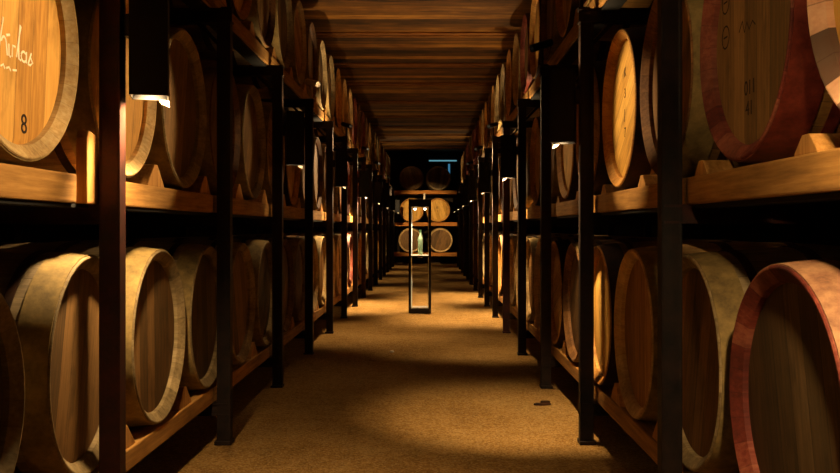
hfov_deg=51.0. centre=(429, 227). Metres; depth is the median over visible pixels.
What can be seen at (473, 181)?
lamp
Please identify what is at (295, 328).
bearer
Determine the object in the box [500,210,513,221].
bearer
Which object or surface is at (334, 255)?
wine barrel
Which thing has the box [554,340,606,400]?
bearer
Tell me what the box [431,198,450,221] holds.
wine barrel
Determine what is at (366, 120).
wine barrel
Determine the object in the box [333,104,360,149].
wine barrel
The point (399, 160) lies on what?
wall
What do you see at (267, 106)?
wine barrel
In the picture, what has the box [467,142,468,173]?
wine barrel
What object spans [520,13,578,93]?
wine barrel
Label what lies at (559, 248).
wine barrel
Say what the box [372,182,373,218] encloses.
wine barrel
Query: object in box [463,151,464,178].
wine barrel
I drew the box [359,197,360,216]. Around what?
wine barrel
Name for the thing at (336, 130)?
bearer
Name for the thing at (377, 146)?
wine barrel
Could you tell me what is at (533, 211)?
bearer
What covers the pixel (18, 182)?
bearer
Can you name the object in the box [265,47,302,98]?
bearer
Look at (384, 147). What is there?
trim
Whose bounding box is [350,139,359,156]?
bearer
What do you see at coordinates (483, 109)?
wine barrel
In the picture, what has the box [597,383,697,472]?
bearer
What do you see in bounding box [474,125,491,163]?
wine barrel
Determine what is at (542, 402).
chip
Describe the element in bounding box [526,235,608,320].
wine barrel
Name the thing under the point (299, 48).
wine barrel
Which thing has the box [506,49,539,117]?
wine barrel
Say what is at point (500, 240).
wine barrel
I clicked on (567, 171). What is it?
wine barrel
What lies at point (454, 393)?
floor
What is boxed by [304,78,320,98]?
spotlight
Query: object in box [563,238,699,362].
wine barrel
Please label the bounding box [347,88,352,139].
wine barrel
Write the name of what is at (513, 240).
wine barrel
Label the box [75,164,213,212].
bearer
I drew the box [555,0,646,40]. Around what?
wine barrel
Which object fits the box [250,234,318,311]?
wine barrel
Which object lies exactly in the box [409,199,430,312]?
display case
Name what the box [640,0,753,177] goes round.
wine barrel
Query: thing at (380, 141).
trim
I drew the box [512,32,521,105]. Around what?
wine barrel
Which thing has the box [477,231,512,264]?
wine barrel
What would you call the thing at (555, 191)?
wine barrel
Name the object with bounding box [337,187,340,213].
wine barrel
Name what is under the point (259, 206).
bearer
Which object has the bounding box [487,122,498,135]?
spotlight
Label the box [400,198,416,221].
wine barrel
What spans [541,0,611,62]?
wine barrel
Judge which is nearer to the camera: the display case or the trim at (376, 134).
the display case
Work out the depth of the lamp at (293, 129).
5.75 m
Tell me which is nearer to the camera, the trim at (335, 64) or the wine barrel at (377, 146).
the trim at (335, 64)
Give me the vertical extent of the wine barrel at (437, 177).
0.736 m
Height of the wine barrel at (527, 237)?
0.735 m
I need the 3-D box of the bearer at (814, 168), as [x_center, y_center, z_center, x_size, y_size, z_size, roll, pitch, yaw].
[0.870,-0.141,2.050,0.110,0.131,1.492,0,0,0]
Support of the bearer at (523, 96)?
on the rack at (797, 211)
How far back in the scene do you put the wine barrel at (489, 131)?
12.31 m
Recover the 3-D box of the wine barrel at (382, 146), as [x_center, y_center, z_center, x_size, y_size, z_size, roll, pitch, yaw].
[-1.530,-1.505,19.900,0.960,0.731,0.731,0,0,0]
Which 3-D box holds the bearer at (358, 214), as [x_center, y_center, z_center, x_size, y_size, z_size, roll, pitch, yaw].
[-1.110,-0.161,12.550,0.110,0.171,1.492,0,0,0]
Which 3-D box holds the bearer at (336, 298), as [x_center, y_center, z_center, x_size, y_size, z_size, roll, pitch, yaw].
[-1.110,0.771,9.550,0.110,0.159,1.492,0,0,0]
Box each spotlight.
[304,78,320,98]
[341,122,352,136]
[362,146,368,156]
[474,146,482,156]
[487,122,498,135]
[529,39,552,65]
[577,0,589,9]
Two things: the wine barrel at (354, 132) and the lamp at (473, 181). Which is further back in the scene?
the lamp at (473, 181)
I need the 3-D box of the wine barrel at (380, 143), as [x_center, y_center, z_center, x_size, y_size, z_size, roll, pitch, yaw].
[-1.530,-1.505,19.150,0.960,0.732,0.732,0,0,0]
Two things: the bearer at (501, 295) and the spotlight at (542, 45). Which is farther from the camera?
the bearer at (501, 295)
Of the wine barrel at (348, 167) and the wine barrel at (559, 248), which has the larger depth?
the wine barrel at (348, 167)
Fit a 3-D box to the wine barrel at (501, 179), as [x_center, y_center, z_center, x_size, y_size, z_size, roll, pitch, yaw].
[1.290,-0.515,9.813,0.960,0.735,0.735,0,0,0]
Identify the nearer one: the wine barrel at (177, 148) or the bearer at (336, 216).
the wine barrel at (177, 148)
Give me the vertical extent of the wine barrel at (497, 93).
0.735 m
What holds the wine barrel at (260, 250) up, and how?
on the rack at (112, 215)
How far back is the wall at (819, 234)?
6.42 m
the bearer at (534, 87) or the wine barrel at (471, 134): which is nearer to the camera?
the bearer at (534, 87)
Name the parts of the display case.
frame post, glass pane, glass pane, frame post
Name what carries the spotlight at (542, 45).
attached to the rack at (797, 211)
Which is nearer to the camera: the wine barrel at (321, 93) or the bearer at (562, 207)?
the bearer at (562, 207)
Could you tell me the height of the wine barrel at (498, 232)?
0.732 m
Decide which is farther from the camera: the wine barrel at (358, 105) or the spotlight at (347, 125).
the wine barrel at (358, 105)
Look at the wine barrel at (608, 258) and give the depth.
4.22 m
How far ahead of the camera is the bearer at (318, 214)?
8.33 m
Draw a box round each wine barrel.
[0,0,78,163]
[0,242,185,426]
[0,248,98,472]
[0,292,24,472]
[12,0,156,177]
[37,240,216,390]
[126,27,205,188]
[126,238,254,364]
[165,237,271,346]
[169,0,251,20]
[169,0,275,51]
[177,59,240,194]
[194,236,293,331]
[198,0,292,68]
[216,83,265,199]
[233,235,304,321]
[234,0,306,88]
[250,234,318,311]
[257,21,317,98]
[261,101,284,202]
[269,116,299,205]
[283,39,326,111]
[283,54,334,120]
[283,233,335,295]
[283,234,325,305]
[298,128,304,207]
[303,233,340,293]
[313,67,341,128]
[313,78,347,135]
[313,137,322,209]
[313,232,352,285]
[316,232,347,279]
[321,97,356,146]
[321,144,325,210]
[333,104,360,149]
[333,151,338,211]
[333,231,367,273]
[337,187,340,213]
[338,232,360,278]
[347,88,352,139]
[347,117,367,157]
[347,161,350,213]
[348,111,364,154]
[349,122,370,162]
[349,127,373,163]
[349,165,352,214]
[358,136,378,169]
[358,231,373,268]
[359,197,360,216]
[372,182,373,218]
[373,132,375,166]
[378,140,380,171]
[380,143,382,174]
[382,146,383,175]
[384,149,385,177]
[398,228,408,252]
[399,166,423,189]
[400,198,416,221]
[426,166,450,189]
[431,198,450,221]
[431,227,452,252]
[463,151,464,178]
[466,145,467,174]
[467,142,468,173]
[469,138,471,169]
[470,134,472,168]
[472,130,475,163]
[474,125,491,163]
[476,120,478,159]
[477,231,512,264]
[479,115,500,156]
[481,108,484,152]
[483,232,502,276]
[484,101,487,147]
[487,93,491,142]
[489,165,491,214]
[489,232,537,284]
[491,84,517,135]
[495,74,517,132]
[498,156,501,213]
[498,233,534,293]
[500,62,534,123]
[500,170,502,211]
[502,233,561,271]
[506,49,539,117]
[510,178,513,210]
[510,234,553,304]
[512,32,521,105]
[512,137,517,209]
[515,234,578,306]
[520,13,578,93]
[526,128,532,207]
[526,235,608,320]
[529,0,578,82]
[530,117,539,205]
[534,236,632,329]
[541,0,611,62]
[551,143,561,202]
[551,236,656,345]
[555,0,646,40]
[556,84,578,199]
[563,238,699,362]
[576,60,625,194]
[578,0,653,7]
[594,239,747,386]
[602,26,655,188]
[614,242,838,421]
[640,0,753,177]
[682,245,839,472]
[700,0,839,163]
[729,257,839,472]
[807,0,839,109]
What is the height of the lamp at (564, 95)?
0.372 m
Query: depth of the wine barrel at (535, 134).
6.99 m
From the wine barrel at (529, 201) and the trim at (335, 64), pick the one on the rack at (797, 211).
the wine barrel at (529, 201)
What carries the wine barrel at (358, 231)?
on the rack at (112, 215)
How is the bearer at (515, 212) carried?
on the rack at (797, 211)
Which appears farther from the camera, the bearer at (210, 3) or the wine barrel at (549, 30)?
the wine barrel at (549, 30)
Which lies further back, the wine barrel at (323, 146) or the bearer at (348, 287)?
the bearer at (348, 287)
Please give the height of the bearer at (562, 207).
0.131 m
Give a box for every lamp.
[123,0,168,106]
[282,111,303,168]
[333,151,346,188]
[358,171,368,198]
[372,182,380,204]
[382,190,388,207]
[394,200,399,212]
[453,198,457,211]
[457,193,462,209]
[461,187,468,206]
[469,177,477,201]
[480,162,491,193]
[501,135,517,180]
[550,69,579,148]
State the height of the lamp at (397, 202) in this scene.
0.372 m
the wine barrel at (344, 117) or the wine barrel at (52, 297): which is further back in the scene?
the wine barrel at (344, 117)
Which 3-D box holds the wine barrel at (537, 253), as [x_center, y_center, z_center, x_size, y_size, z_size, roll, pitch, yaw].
[1.290,0.423,6.524,0.960,0.736,0.736,0,0,0]
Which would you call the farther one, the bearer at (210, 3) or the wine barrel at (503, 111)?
the wine barrel at (503, 111)
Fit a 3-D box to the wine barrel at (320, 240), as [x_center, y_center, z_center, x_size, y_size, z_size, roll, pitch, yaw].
[-1.530,0.423,8.714,0.960,0.735,0.735,0,0,0]
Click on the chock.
(87, 152)
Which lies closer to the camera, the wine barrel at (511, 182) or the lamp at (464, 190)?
the wine barrel at (511, 182)
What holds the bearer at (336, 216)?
on the rack at (112, 215)
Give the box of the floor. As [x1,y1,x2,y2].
[127,263,656,472]
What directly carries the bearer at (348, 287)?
on the rack at (112, 215)
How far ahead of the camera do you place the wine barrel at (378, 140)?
18.66 m
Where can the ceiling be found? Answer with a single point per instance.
(326, 15)
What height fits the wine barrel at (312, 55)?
0.735 m
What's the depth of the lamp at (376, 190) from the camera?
14.75 m
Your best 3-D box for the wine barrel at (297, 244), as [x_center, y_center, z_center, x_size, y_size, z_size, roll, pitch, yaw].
[-1.530,0.423,7.216,0.960,0.736,0.736,0,0,0]
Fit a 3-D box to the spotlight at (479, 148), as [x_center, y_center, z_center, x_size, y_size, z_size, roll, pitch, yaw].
[0.742,-1.158,13.291,0.068,0.175,0.166,0,0,43]
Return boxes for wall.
[0,224,340,242]
[347,151,499,262]
[510,224,839,245]
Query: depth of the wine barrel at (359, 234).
13.39 m
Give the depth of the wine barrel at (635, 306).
3.54 m
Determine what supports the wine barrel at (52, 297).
on the rack at (112, 215)
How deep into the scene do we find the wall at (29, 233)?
7.41 m
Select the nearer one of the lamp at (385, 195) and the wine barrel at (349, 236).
the wine barrel at (349, 236)
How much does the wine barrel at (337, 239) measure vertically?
0.736 m
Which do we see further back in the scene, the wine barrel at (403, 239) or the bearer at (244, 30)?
the wine barrel at (403, 239)
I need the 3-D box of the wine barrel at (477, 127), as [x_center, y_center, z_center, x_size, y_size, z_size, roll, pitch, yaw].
[1.290,-1.505,15.106,0.960,0.732,0.732,0,0,0]
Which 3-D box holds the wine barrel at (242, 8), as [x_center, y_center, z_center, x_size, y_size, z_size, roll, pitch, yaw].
[-1.530,-1.505,4.900,0.960,0.736,0.736,0,0,0]
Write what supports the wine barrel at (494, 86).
on the rack at (797, 211)
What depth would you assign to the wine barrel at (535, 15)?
6.99 m
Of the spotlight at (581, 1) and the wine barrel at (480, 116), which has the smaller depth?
the spotlight at (581, 1)
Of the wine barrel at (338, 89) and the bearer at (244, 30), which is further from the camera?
the wine barrel at (338, 89)
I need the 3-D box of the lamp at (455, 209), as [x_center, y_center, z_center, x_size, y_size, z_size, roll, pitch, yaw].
[0.662,-0.579,22.297,0.138,0.372,0.116,0,0,14]
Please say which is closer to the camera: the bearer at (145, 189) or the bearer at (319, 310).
the bearer at (145, 189)
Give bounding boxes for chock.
[76,130,98,203]
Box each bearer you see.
[0,163,75,202]
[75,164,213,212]
[91,386,213,472]
[202,0,213,7]
[210,342,269,400]
[213,184,269,216]
[214,0,269,64]
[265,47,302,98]
[267,317,302,355]
[269,194,302,218]
[299,83,323,120]
[299,301,323,329]
[302,203,323,219]
[320,290,339,312]
[322,107,339,135]
[322,207,339,221]
[338,124,350,147]
[339,282,350,299]
[340,210,350,221]
[349,279,359,290]
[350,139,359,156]
[350,214,359,222]
[500,113,511,135]
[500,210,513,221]
[500,294,515,312]
[512,91,527,120]
[512,207,528,219]
[512,300,533,328]
[528,54,553,98]
[528,203,554,218]
[528,316,561,356]
[554,0,596,64]
[554,191,597,216]
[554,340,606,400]
[597,0,606,7]
[597,175,687,212]
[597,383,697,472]
[687,133,839,203]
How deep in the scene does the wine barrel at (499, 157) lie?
10.52 m
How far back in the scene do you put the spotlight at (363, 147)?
13.29 m
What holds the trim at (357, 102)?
attached to the ceiling
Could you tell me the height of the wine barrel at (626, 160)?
0.735 m
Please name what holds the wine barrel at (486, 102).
on the rack at (797, 211)
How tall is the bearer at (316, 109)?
0.167 m
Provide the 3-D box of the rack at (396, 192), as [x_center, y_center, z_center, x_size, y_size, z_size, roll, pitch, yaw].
[-0.175,-0.014,25.500,2.450,2.108,1.100,0,0,0]
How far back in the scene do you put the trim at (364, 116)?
18.00 m
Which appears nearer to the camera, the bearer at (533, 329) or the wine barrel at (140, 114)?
the wine barrel at (140, 114)
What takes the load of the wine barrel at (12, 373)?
on the rack at (112, 215)
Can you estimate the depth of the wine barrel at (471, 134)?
17.63 m
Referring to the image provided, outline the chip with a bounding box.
[534,400,550,405]
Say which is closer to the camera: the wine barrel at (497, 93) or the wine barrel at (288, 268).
the wine barrel at (288, 268)
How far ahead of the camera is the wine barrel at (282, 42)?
6.44 m
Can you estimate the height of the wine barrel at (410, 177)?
0.736 m
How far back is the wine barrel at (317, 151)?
8.42 m
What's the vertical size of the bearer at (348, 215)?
0.171 m
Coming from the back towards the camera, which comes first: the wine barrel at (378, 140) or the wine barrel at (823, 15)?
the wine barrel at (378, 140)
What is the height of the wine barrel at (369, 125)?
0.732 m
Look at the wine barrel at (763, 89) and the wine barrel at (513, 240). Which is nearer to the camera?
the wine barrel at (763, 89)
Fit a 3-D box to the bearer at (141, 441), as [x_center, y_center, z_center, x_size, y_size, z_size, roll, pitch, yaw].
[-1.110,0.771,3.550,0.110,0.159,1.492,0,0,0]
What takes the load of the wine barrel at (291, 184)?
on the rack at (112, 215)
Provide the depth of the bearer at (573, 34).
5.13 m
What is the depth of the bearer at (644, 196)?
3.52 m
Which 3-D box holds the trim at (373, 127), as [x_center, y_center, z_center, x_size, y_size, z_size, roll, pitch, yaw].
[-0.125,-2.284,20.000,4.850,0.029,0.200,0,0,0]
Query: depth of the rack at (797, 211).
4.27 m
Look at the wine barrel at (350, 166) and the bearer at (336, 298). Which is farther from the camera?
the wine barrel at (350, 166)
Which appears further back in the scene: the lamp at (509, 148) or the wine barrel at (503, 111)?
the wine barrel at (503, 111)
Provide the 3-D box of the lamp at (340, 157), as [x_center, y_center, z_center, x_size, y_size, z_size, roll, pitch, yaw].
[-0.902,-0.579,8.797,0.138,0.372,0.116,0,0,-14]
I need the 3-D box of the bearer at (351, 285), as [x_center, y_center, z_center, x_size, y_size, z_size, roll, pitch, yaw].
[-1.110,0.771,12.550,0.110,0.159,1.492,0,0,0]
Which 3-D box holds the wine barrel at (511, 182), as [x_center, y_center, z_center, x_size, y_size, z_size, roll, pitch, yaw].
[1.290,-0.515,9.062,0.960,0.735,0.735,0,0,0]
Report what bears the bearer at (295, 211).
on the rack at (112, 215)
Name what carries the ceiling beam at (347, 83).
attached to the ceiling
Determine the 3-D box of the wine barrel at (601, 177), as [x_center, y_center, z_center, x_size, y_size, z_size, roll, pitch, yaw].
[1.290,-0.515,4.561,0.960,0.735,0.735,0,0,0]
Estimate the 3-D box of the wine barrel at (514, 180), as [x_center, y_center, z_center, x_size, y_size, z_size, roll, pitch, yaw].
[1.290,-0.515,8.313,0.960,0.735,0.735,0,0,0]
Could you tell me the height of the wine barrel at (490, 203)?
0.732 m
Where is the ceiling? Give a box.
[300,0,531,150]
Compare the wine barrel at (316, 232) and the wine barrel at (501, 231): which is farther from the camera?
the wine barrel at (501, 231)
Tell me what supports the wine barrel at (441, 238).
on the rack at (396, 192)
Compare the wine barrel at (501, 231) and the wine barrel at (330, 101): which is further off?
the wine barrel at (501, 231)
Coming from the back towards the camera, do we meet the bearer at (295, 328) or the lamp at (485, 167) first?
the lamp at (485, 167)
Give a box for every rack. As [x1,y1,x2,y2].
[0,0,393,472]
[382,190,456,255]
[457,0,839,472]
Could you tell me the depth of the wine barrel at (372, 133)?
16.35 m
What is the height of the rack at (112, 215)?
2.201 m
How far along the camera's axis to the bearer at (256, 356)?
5.20 m
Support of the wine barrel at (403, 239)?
on the rack at (396, 192)
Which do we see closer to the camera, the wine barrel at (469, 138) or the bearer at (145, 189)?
the bearer at (145, 189)
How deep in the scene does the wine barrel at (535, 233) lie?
9.47 m
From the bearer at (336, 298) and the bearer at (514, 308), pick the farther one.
the bearer at (336, 298)
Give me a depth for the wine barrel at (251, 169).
5.33 m
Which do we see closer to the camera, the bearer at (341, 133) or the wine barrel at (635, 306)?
the wine barrel at (635, 306)
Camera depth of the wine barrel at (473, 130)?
16.87 m
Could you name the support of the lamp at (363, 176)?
attached to the rack at (112, 215)
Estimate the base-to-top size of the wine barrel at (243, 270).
0.736 m
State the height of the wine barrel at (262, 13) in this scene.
0.736 m
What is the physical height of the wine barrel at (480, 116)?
0.736 m
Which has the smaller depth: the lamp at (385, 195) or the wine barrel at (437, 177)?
the lamp at (385, 195)
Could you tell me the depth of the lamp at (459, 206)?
19.25 m
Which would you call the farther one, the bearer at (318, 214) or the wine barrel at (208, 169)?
the bearer at (318, 214)
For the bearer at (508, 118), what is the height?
0.167 m
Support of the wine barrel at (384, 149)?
on the rack at (112, 215)
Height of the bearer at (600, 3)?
0.167 m
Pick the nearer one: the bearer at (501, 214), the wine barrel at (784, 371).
the wine barrel at (784, 371)
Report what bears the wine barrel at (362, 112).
on the rack at (112, 215)
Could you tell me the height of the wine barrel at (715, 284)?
0.736 m
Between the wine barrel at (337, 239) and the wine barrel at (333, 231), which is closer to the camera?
the wine barrel at (337, 239)
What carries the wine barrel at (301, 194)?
on the rack at (112, 215)
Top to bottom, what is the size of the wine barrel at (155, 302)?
0.735 m
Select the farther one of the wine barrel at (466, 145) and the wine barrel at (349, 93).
the wine barrel at (466, 145)
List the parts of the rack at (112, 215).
post, post, post, post, post, post, post, post, post, post, post, post, post, post, post, post, post, post, post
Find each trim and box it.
[316,32,518,37]
[333,63,502,66]
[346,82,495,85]
[356,101,485,103]
[364,116,478,117]
[371,126,474,128]
[376,134,470,135]
[380,141,468,142]
[384,147,465,148]
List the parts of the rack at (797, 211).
post, post, post, post, post, post, post, post, post, post, post, post, post, post, post, post, post, post, post, post, rail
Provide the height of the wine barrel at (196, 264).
0.736 m
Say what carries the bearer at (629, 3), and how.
on the rack at (797, 211)
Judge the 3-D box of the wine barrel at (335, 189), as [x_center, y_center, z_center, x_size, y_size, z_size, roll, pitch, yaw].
[-1.530,-0.515,9.794,0.960,0.735,0.735,0,0,0]
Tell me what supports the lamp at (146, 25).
attached to the rack at (112, 215)
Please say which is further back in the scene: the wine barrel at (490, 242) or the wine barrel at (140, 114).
the wine barrel at (490, 242)
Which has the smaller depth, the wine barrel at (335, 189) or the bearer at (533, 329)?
the bearer at (533, 329)
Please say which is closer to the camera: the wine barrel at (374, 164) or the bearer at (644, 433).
the bearer at (644, 433)
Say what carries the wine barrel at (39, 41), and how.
on the rack at (112, 215)

